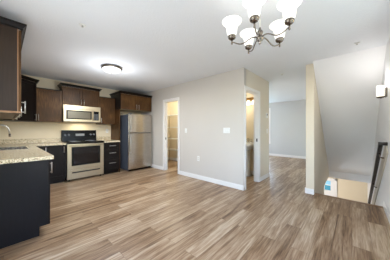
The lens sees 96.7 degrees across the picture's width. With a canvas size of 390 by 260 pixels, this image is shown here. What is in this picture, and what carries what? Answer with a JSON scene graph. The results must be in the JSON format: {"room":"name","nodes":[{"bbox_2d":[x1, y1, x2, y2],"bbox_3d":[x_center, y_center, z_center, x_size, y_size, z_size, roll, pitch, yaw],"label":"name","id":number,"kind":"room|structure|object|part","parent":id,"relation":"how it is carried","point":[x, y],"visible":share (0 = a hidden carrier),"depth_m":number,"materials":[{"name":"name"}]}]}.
{"room":"kitchen dining area","nodes":[
{"label":"kitchen dining area","id":0,"kind":"room"},
{"bbox_2d":[0,74,169,156],"bbox_3d":[-1.352,-0.010,6.697,0.100,2.440,8.775,0,0,42],"label":"wall","id":1,"kind":"structure","parent":0,"point":[18,130],"depth_m":4.23,"materials":[{"name":"beige paint"}]},
{"bbox_2d":[0,74,38,121],"bbox_3d":[-3.676,-0.631,3.533,0.700,0.912,0.760,0,0,42],"label":"upper cabinet","id":2,"kind":"object","parent":1,"relation":"attached to","point":[28,86],"visible":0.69,"depth_m":3.62,"materials":[{"name":"wood"}]},
{"bbox_3d":[-3.471,-0.600,3.559,0.020,0.840,0.479,0,0,-3],"label":"door","id":3,"kind":"part","parent":2,"relation":"part of","materials":[{"name":"black wood"}]},
{"bbox_3d":[-3.493,-1.056,3.689,0.208,0.062,0.803,0,0,-18],"label":"crown moulding","id":4,"kind":"part","parent":2,"relation":"part of","materials":[{"name":"black wood"}]},
{"bbox_2d":[36,87,61,122],"bbox_3d":[-3.427,-0.551,4.058,0.365,0.753,0.459,0,0,42],"label":"upper cabinet","id":5,"kind":"object","parent":1,"relation":"attached to","point":[48,101],"visible":0.97,"depth_m":3.95,"materials":[{"name":"brown wood"}]},
{"bbox_2d":[57,83,101,107],"bbox_3d":[-2.991,-0.849,4.534,0.372,0.507,0.914,0,0,42],"label":"upper cabinet","id":6,"kind":"object","parent":1,"relation":"attached to","point":[84,96],"visible":0.9,"depth_m":4.40,"materials":[{"name":"brown wood"}]},
{"bbox_3d":[-3.032,-0.818,4.293,0.020,0.441,0.408,0,0,42],"label":"door","id":7,"kind":"part","parent":6,"relation":"part of","materials":[{"name":"brown wood"}]},
{"bbox_3d":[-2.991,-1.071,4.534,0.372,0.062,0.914,0,0,42],"label":"crown moulding","id":8,"kind":"part","parent":6,"relation":"part of","materials":[{"name":"brown wood"}]},
{"bbox_2d":[62,104,100,122],"bbox_3d":[-2.964,-0.388,4.510,0.442,0.411,0.816,0,0,42],"label":"microwave","id":9,"kind":"object","parent":6,"relation":"attached to","point":[70,113],"visible":1,"depth_m":4.35,"materials":[{"name":"metal"}]},
{"bbox_3d":[-2.905,-0.349,4.322,0.028,0.311,0.616,0,0,42],"label":"door","id":10,"kind":"part","parent":9,"relation":"part of","materials":[{"name":"metal"}]},
{"bbox_3d":[-2.625,-0.349,4.633,0.024,0.311,0.178,0,0,42],"label":"control panel","id":11,"kind":"part","parent":9,"relation":"part of","materials":[{"name":"metal"}]},
{"bbox_3d":[-2.755,-0.818,4.599,0.020,0.441,0.408,0,0,42],"label":"door","id":12,"kind":"part","parent":6,"relation":"part of","materials":[{"name":"brown wood"}]},
{"bbox_2d":[96,96,114,124],"bbox_3d":[-2.575,-0.529,4.998,0.365,0.758,0.410,0,0,42],"label":"upper cabinet","id":13,"kind":"object","parent":1,"relation":"attached to","point":[107,105],"visible":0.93,"depth_m":4.91,"materials":[{"name":"brown wood"}]},
{"bbox_2d":[109,91,151,112],"bbox_3d":[-1.978,-0.821,5.390,0.722,0.499,1.038,0,0,42],"label":"upper cabinet","id":14,"kind":"object","parent":1,"relation":"attached to","point":[133,102],"visible":1,"depth_m":5.12,"materials":[{"name":"brown wood"}]},
{"bbox_3d":[-1.902,-0.792,5.018,0.020,0.431,0.496,0,0,42],"label":"door","id":15,"kind":"part","parent":14,"relation":"part of","materials":[{"name":"brown wood"}]},
{"bbox_3d":[-1.978,-1.040,5.390,0.722,0.060,1.038,0,0,42],"label":"crown moulding","id":16,"kind":"part","parent":14,"relation":"part of","materials":[{"name":"brown wood"}]},
{"bbox_3d":[-1.988,-0.573,5.429,0.640,0.004,0.973,0,0,42],"label":"panel","id":17,"kind":"part","parent":14,"relation":"part of","materials":[{"name":"brown wood"}]},
{"bbox_3d":[-1.569,-0.792,5.386,0.020,0.431,0.489,0,0,42],"label":"door","id":18,"kind":"part","parent":14,"relation":"part of","materials":[{"name":"brown wood"}]},
{"bbox_2d":[141,68,245,185],"bbox_3d":[-0.423,-0.010,4.777,3.856,2.440,0.110,0,0,42],"label":"wall","id":19,"kind":"structure","parent":0,"point":[209,105],"depth_m":4.01,"materials":[{"name":"paint"}]},
{"bbox_2d":[163,97,178,173],"bbox_3d":[-0.651,0.165,4.984,0.720,2.090,0.138,0,0,42],"label":"trim","id":20,"kind":"structure","parent":19,"relation":"attached to","point":[165,104],"depth_m":5.15,"materials":[{"name":"white wood"}]},
{"bbox_2d":[223,128,229,132],"bbox_3d":[0.670,0.020,3.702,0.162,0.116,0.014,0,0,42],"label":"light switch","id":21,"kind":"object","parent":19,"relation":"attached to","point":[225,130],"visible":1,"depth_m":3.70,"materials":[{"name":"white plastic"}]},
{"bbox_2d":[151,153,305,190],"bbox_3d":[1.610,1.161,6.319,4.796,0.098,5.154,0,0,42],"label":"baseboard","id":22,"kind":"structure","parent":19,"relation":"attached to","point":[220,182],"depth_m":4.27,"materials":[{"name":"white wood"}]},
{"bbox_2d":[0,155,389,259],"bbox_3d":[0.831,1.320,4.713,6.100,0.220,8.900,0,0,42],"label":"floor","id":23,"kind":"structure","parent":0,"point":[151,213],"depth_m":2.28,"materials":[{"name":"brown wood"}]},
{"bbox_2d":[0,159,51,248],"bbox_3d":[-2.097,0.780,2.011,0.552,0.860,0.626,0,0,42],"label":"base cabinet","id":24,"kind":"object","parent":23,"relation":"on","point":[24,186],"visible":0.8,"depth_m":1.87,"materials":[{"name":"wood"}]},
{"bbox_2d":[0,138,65,163],"bbox_3d":[-2.741,0.278,2.974,2.837,0.140,1.189,0,0,42],"label":"countertop","id":25,"kind":"structure","parent":24,"relation":"on","point":[34,153],"depth_m":2.54,"materials":[{"name":"stone"}]},
{"bbox_2d":[0,124,10,136],"bbox_3d":[-3.072,0.110,2.719,0.092,0.395,0.258,0,0,42],"label":"faucet","id":26,"kind":"object","parent":25,"relation":"on","point":[7,127],"visible":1,"depth_m":2.80,"materials":[{"name":"metal"}]},
{"bbox_2d":[0,146,29,150],"bbox_3d":[-2.959,0.383,2.825,0.610,0.160,0.360,0,0,42],"label":"sink","id":27,"kind":"object","parent":25,"relation":"in","point":[19,147],"visible":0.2,"depth_m":3.00,"materials":[{"name":"metal"}]},
{"bbox_2d":[36,145,65,183],"bbox_3d":[-3.348,0.780,3.945,0.635,0.860,0.563,0,0,42],"label":"base cabinet","id":28,"kind":"object","parent":23,"relation":"on","point":[58,174],"visible":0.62,"depth_m":3.86,"materials":[{"name":"wood"}]},
{"bbox_3d":[-3.260,0.728,3.639,0.020,0.740,0.224,0,0,42],"label":"door","id":29,"kind":"part","parent":28,"relation":"part of","materials":[{"name":"black wood"}]},
{"bbox_3d":[-3.071,0.728,3.848,0.020,0.740,0.331,0,0,42],"label":"door","id":30,"kind":"part","parent":28,"relation":"part of","materials":[{"name":"black wood"}]},
{"bbox_2d":[61,130,103,180],"bbox_3d":[-2.866,0.615,4.444,0.671,1.190,0.801,0,0,42],"label":"stove","id":31,"kind":"object","parent":23,"relation":"on","point":[84,153],"visible":0.98,"depth_m":4.29,"materials":[{"name":"silver metal"}]},
{"bbox_2d":[61,140,103,143],"bbox_3d":[-2.860,0.311,4.439,0.566,0.030,0.801,0,0,42],"label":"cooktop","id":32,"kind":"object","parent":31,"relation":"in","point":[65,141],"depth_m":4.32,"materials":[{"name":"black glass"}]},
{"bbox_3d":[-2.672,0.648,4.269,0.034,0.600,0.789,0,0,42],"label":"oven door","id":33,"kind":"part","parent":31,"relation":"part of","materials":[{"name":"metal"}]},
{"bbox_3d":[-2.638,0.375,4.238,0.057,0.024,0.731,0,0,42],"label":"handle","id":34,"kind":"part","parent":31,"relation":"part of","materials":[{"name":"metal"}]},
{"bbox_3d":[-2.672,1.060,4.269,0.034,0.211,0.789,0,0,42],"label":"drawer","id":35,"kind":"part","parent":31,"relation":"part of","materials":[{"name":"metal"}]},
{"bbox_3d":[-2.654,1.010,4.253,0.014,0.030,0.601,0,0,42],"label":"handle","id":36,"kind":"part","parent":31,"relation":"part of","materials":[{"name":"silver metal"}]},
{"bbox_2d":[103,142,118,174],"bbox_3d":[-2.465,0.780,4.917,0.636,0.860,0.403,0,0,42],"label":"base cabinet","id":37,"kind":"object","parent":23,"relation":"on","point":[111,149],"visible":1,"depth_m":4.73,"materials":[{"name":"wood"}]},
{"bbox_2d":[96,136,119,142],"bbox_3d":[-2.470,0.278,4.919,0.627,0.140,0.410,0,0,42],"label":"countertop","id":38,"kind":"structure","parent":37,"relation":"on","point":[106,139],"depth_m":4.99,"materials":[{"name":"stone"}]},
{"bbox_3d":[-2.266,0.451,4.736,0.020,0.187,0.399,0,0,42],"label":"drawer","id":39,"kind":"part","parent":37,"relation":"part of","materials":[{"name":"black wood"}]},
{"bbox_3d":[-2.266,0.683,4.736,0.020,0.262,0.399,0,0,42],"label":"drawer","id":40,"kind":"part","parent":37,"relation":"part of","materials":[{"name":"black wood"}]},
{"bbox_3d":[-2.266,0.960,4.736,0.020,0.276,0.399,0,0,42],"label":"drawer","id":41,"kind":"part","parent":37,"relation":"part of","materials":[{"name":"black wood"}]},
{"bbox_2d":[111,109,119,171],"bbox_3d":[-2.342,0.319,5.096,0.577,1.783,0.020,0,0,42],"label":"end panel","id":42,"kind":"object","parent":23,"relation":"on","point":[115,128],"visible":0.5,"depth_m":4.98,"materials":[{"name":"brown wood"}]},
{"bbox_2d":[120,113,151,170],"bbox_3d":[-1.872,0.370,5.427,0.776,1.679,0.775,0,0,42],"label":"refrigerator","id":43,"kind":"object","parent":23,"relation":"on","point":[135,129],"visible":0.96,"depth_m":5.15,"materials":[{"name":"metal"}]},
{"bbox_3d":[-1.648,-0.180,5.224,0.060,0.550,0.775,0,0,42],"label":"freezer door","id":44,"kind":"part","parent":43,"relation":"part of","materials":[{"name":"metal"}]},
{"bbox_3d":[-1.648,0.631,5.224,0.060,1.048,0.775,0,0,42],"label":"door","id":45,"kind":"part","parent":43,"relation":"part of","materials":[{"name":"metal"}]},
{"bbox_2d":[246,142,253,175],"bbox_3d":[1.346,0.775,4.551,0.518,0.870,0.439,0,0,42],"label":"pedestal sink","id":46,"kind":"object","parent":23,"relation":"on","point":[249,145],"visible":0.47,"depth_m":4.51,"materials":[{"name":"ceramic"}]},
{"bbox_3d":[1.342,0.453,4.547,0.518,0.195,0.428,0,0,42],"label":"bowl","id":47,"kind":"part","parent":46,"relation":"part of","materials":[{"name":"ceramic"}]},
{"bbox_2d":[0,0,389,102],"bbox_3d":[0.831,-1.280,4.713,6.100,0.100,8.900,0,0,42],"label":"ceiling","id":48,"kind":"structure","parent":0,"point":[156,44],"depth_m":2.37,"materials":[{"name":"paint"}]},
{"bbox_2d":[101,64,121,73],"bbox_3d":[-1.640,-1.164,3.417,0.380,0.132,0.380,0,0,42],"label":"ceiling lamp","id":49,"kind":"object","parent":48,"relation":"attached to","point":[109,68],"visible":1,"depth_m":3.31,"materials":[{"name":"white glass"}]},
{"bbox_2d":[222,0,301,53],"bbox_3d":[0.594,-0.999,1.551,0.641,0.462,0.649,0,0,42],"label":"chandelier","id":50,"kind":"object","parent":48,"relation":"hanging from","point":[288,8],"visible":1,"depth_m":1.55,"materials":[{"name":"white glass"}]},
{"bbox_3d":[0.345,-0.941,1.619,0.180,0.142,0.180,0,0,42],"label":"lamp shade","id":51,"kind":"part","parent":50,"relation":"part of","materials":[{"name":"white glass"}]},
{"bbox_3d":[0.450,-0.815,1.595,0.233,0.062,0.018,0,0,13],"label":"arm","id":52,"kind":"part","parent":50,"relation":"part of","materials":[{"name":"silver metal"}]},
{"bbox_3d":[0.561,-0.941,1.815,0.180,0.142,0.180,0,0,42],"label":"lamp shade","id":53,"kind":"part","parent":50,"relation":"part of","materials":[{"name":"white glass"}]},
{"bbox_3d":[0.463,-0.941,1.353,0.180,0.142,0.180,0,0,42],"label":"lamp shade","id":54,"kind":"part","parent":50,"relation":"part of","materials":[{"name":"white glass"}]},
{"bbox_3d":[0.519,-0.815,1.446,0.018,0.062,0.233,0,0,31],"label":"arm","id":55,"kind":"part","parent":50,"relation":"part of","materials":[{"name":"silver metal"}]},
{"bbox_3d":[0.682,-0.815,1.465,0.018,0.062,0.233,0,0,-41],"label":"arm","id":56,"kind":"part","parent":50,"relation":"part of","materials":[{"name":"silver metal"}]},
{"bbox_3d":[0.814,-0.941,1.669,0.180,0.142,0.180,0,0,42],"label":"lamp shade","id":57,"kind":"part","parent":50,"relation":"part of","materials":[{"name":"white glass"}]},
{"bbox_3d":[0.753,-0.941,1.383,0.180,0.142,0.180,0,0,42],"label":"lamp shade","id":58,"kind":"part","parent":50,"relation":"part of","materials":[{"name":"white glass"}]},
{"bbox_2d":[170,92,253,170],"bbox_3d":[0.410,-0.010,5.777,3.746,2.440,0.110,0,0,42],"label":"wall","id":59,"kind":"structure","parent":0,"point":[173,105],"depth_m":4.79,"materials":[{"name":"beige paint"}]},
{"bbox_2d":[246,97,253,104],"bbox_3d":[1.442,-0.762,4.657,0.440,0.215,0.161,0,0,42],"label":"vanity light","id":60,"kind":"object","parent":59,"relation":"attached to","point":[249,99],"visible":0.46,"depth_m":4.61,"materials":[{"name":"white glass"}]},
{"bbox_2d":[246,69,268,176],"bbox_3d":[1.428,-0.010,4.030,0.110,2.440,1.330,0,0,42],"label":"wall","id":61,"kind":"structure","parent":0,"point":[254,81],"depth_m":4.21,"materials":[{"name":"beige paint"}]},
{"bbox_2d":[244,85,259,189],"bbox_3d":[1.205,0.165,3.784,0.138,2.090,0.785,0,0,42],"label":"trim","id":62,"kind":"structure","parent":61,"relation":"attached to","point":[247,89],"depth_m":3.99,"materials":[{"name":"white wood"}]},
{"bbox_2d":[269,100,305,156],"bbox_3d":[3.423,-0.010,8.222,4.926,2.440,0.100,0,0,42],"label":"wall","id":63,"kind":"structure","parent":0,"point":[288,118],"depth_m":7.56,"materials":[{"name":"grey paint"}]},
{"bbox_2d":[269,108,269,143],"bbox_3d":[2.668,-0.165,8.883,2.340,1.670,0.094,0,0,42],"label":"window","id":64,"kind":"structure","parent":63,"relation":"in","point":[269,108],"depth_m":8.09,"materials":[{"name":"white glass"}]},
{"bbox_2d":[306,64,328,193],"bbox_3d":[3.664,1.340,4.918,0.130,5.140,4.470,0,0,42],"label":"wall","id":65,"kind":"structure","parent":0,"point":[317,171],"depth_m":3.30,"materials":[{"name":"beige paint"}]},
{"bbox_2d":[305,187,313,194],"bbox_3d":[3.655,1.161,4.918,0.144,0.098,4.484,0,0,42],"label":"baseboard","id":66,"kind":"structure","parent":65,"relation":"attached to","point":[307,190],"depth_m":3.26,"materials":[{"name":"white wood"}]},
{"bbox_2d":[315,193,382,207],"bbox_3d":[2.600,1.223,2.982,0.894,0.034,0.070,0,0,42],"label":"trim","id":67,"kind":"structure","parent":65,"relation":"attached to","point":[315,193],"depth_m":2.94,"materials":[{"name":"brown wood"}]},
{"bbox_2d":[328,177,366,202],"bbox_3d":[4.581,2.670,6.713,2.970,2.480,0.100,0,0,42],"label":"wall","id":68,"kind":"structure","parent":0,"point":[346,189],"depth_m":5.92,"materials":[{"name":"beige paint"}]},
{"bbox_2d":[324,178,336,196],"bbox_3d":[4.705,2.835,6.496,0.965,2.130,0.052,0,0,42],"label":"door","id":69,"kind":"structure","parent":68,"relation":"in","point":[330,187],"depth_m":6.26,"materials":[{"name":"white"}]},
{"bbox_2d":[313,45,385,182],"bbox_3d":[3.456,0.105,3.926,0.894,2.670,2.980,0,0,42],"label":"ceiling","id":70,"kind":"structure","parent":0,"point":[346,84],"depth_m":3.49,"materials":[{"name":"paint"}]},
{"bbox_2d":[367,38,389,213],"bbox_3d":[2.919,1.340,2.594,0.100,5.140,8.435,0,0,42],"label":"wall","id":71,"kind":"structure","parent":0,"point":[383,122],"depth_m":2.68,"materials":[{"name":"grey paint"}]},
{"bbox_2d":[368,142,388,204],"bbox_3d":[3.584,1.203,3.473,0.093,2.053,2.884,0,0,42],"label":"handrail","id":72,"kind":"object","parent":71,"relation":"attached to","point":[380,144],"visible":0.8,"depth_m":2.91,"materials":[{"name":"brown wood"}]},
{"bbox_3d":[3.587,1.160,3.510,0.044,1.946,2.812,0,0,42],"label":"rail","id":73,"kind":"part","parent":72,"relation":"part of","materials":[{"name":"brown wood"}]},
{"bbox_2d":[376,85,386,98],"bbox_3d":[2.713,-0.541,2.521,0.106,0.188,0.110,0,0,42],"label":"wall sconce","id":74,"kind":"object","parent":71,"relation":"attached to","point":[379,89],"visible":1,"depth_m":2.50,"materials":[{"name":"white glass"}]},
{"bbox_3d":[2.705,-0.558,2.529,0.080,0.154,0.080,0,0,42],"label":"lamp shade","id":75,"kind":"part","parent":74,"relation":"part of","materials":[{"name":"white glass"}]},
{"bbox_2d":[383,201,389,223],"bbox_3d":[1.523,1.161,1.140,0.014,0.098,4.205,0,0,42],"label":"baseboard","id":76,"kind":"structure","parent":71,"relation":"attached to","point":[384,205],"depth_m":2.43,"materials":[{"name":"white wood"}]},
{"bbox_3d":[-2.073,-0.010,1.495,5.820,2.440,0.100,0,0,42],"label":"wall","id":77,"kind":"structure","parent":0,"visible":0},
{"bbox_2d":[0,48,21,118],"bbox_3d":[-2.764,-0.648,2.461,0.718,0.947,0.397,0,0,42],"label":"upper cabinet","id":78,"kind":"object","parent":77,"relation":"attached to","point":[6,116],"visible":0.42,"depth_m":2.53,"materials":[{"name":"brown wood"}]},
{"bbox_2d":[0,16,26,116],"bbox_3d":[-2.215,-0.648,1.963,0.762,0.947,0.397,0,0,42],"label":"upper cabinet","id":79,"kind":"object","parent":77,"relation":"attached to","point":[11,38],"visible":1,"depth_m":1.79,"materials":[{"name":"brown wood"}]},
{"bbox_3d":[-1.985,-0.627,1.707,0.006,0.865,0.327,0,0,42],"label":"panel","id":80,"kind":"part","parent":79,"relation":"part of","materials":[{"name":"brown wood"}]},
{"bbox_3d":[-2.215,-1.091,1.963,0.762,0.062,0.397,0,0,42],"label":"crown moulding","id":81,"kind":"part","parent":79,"relation":"part of","materials":[{"name":"black wood"}]},
{"bbox_3d":[-1.997,-0.618,1.966,0.356,0.881,0.020,0,0,42],"label":"door","id":82,"kind":"part","parent":79,"relation":"part of","materials":[{"name":"brown wood"}]},
{"bbox_3d":[-1.877,-0.242,1.897,0.012,0.135,0.038,0,0,42],"label":"handle","id":83,"kind":"part","parent":79,"relation":"part of","materials":[{"name":"metal"}]}
]}

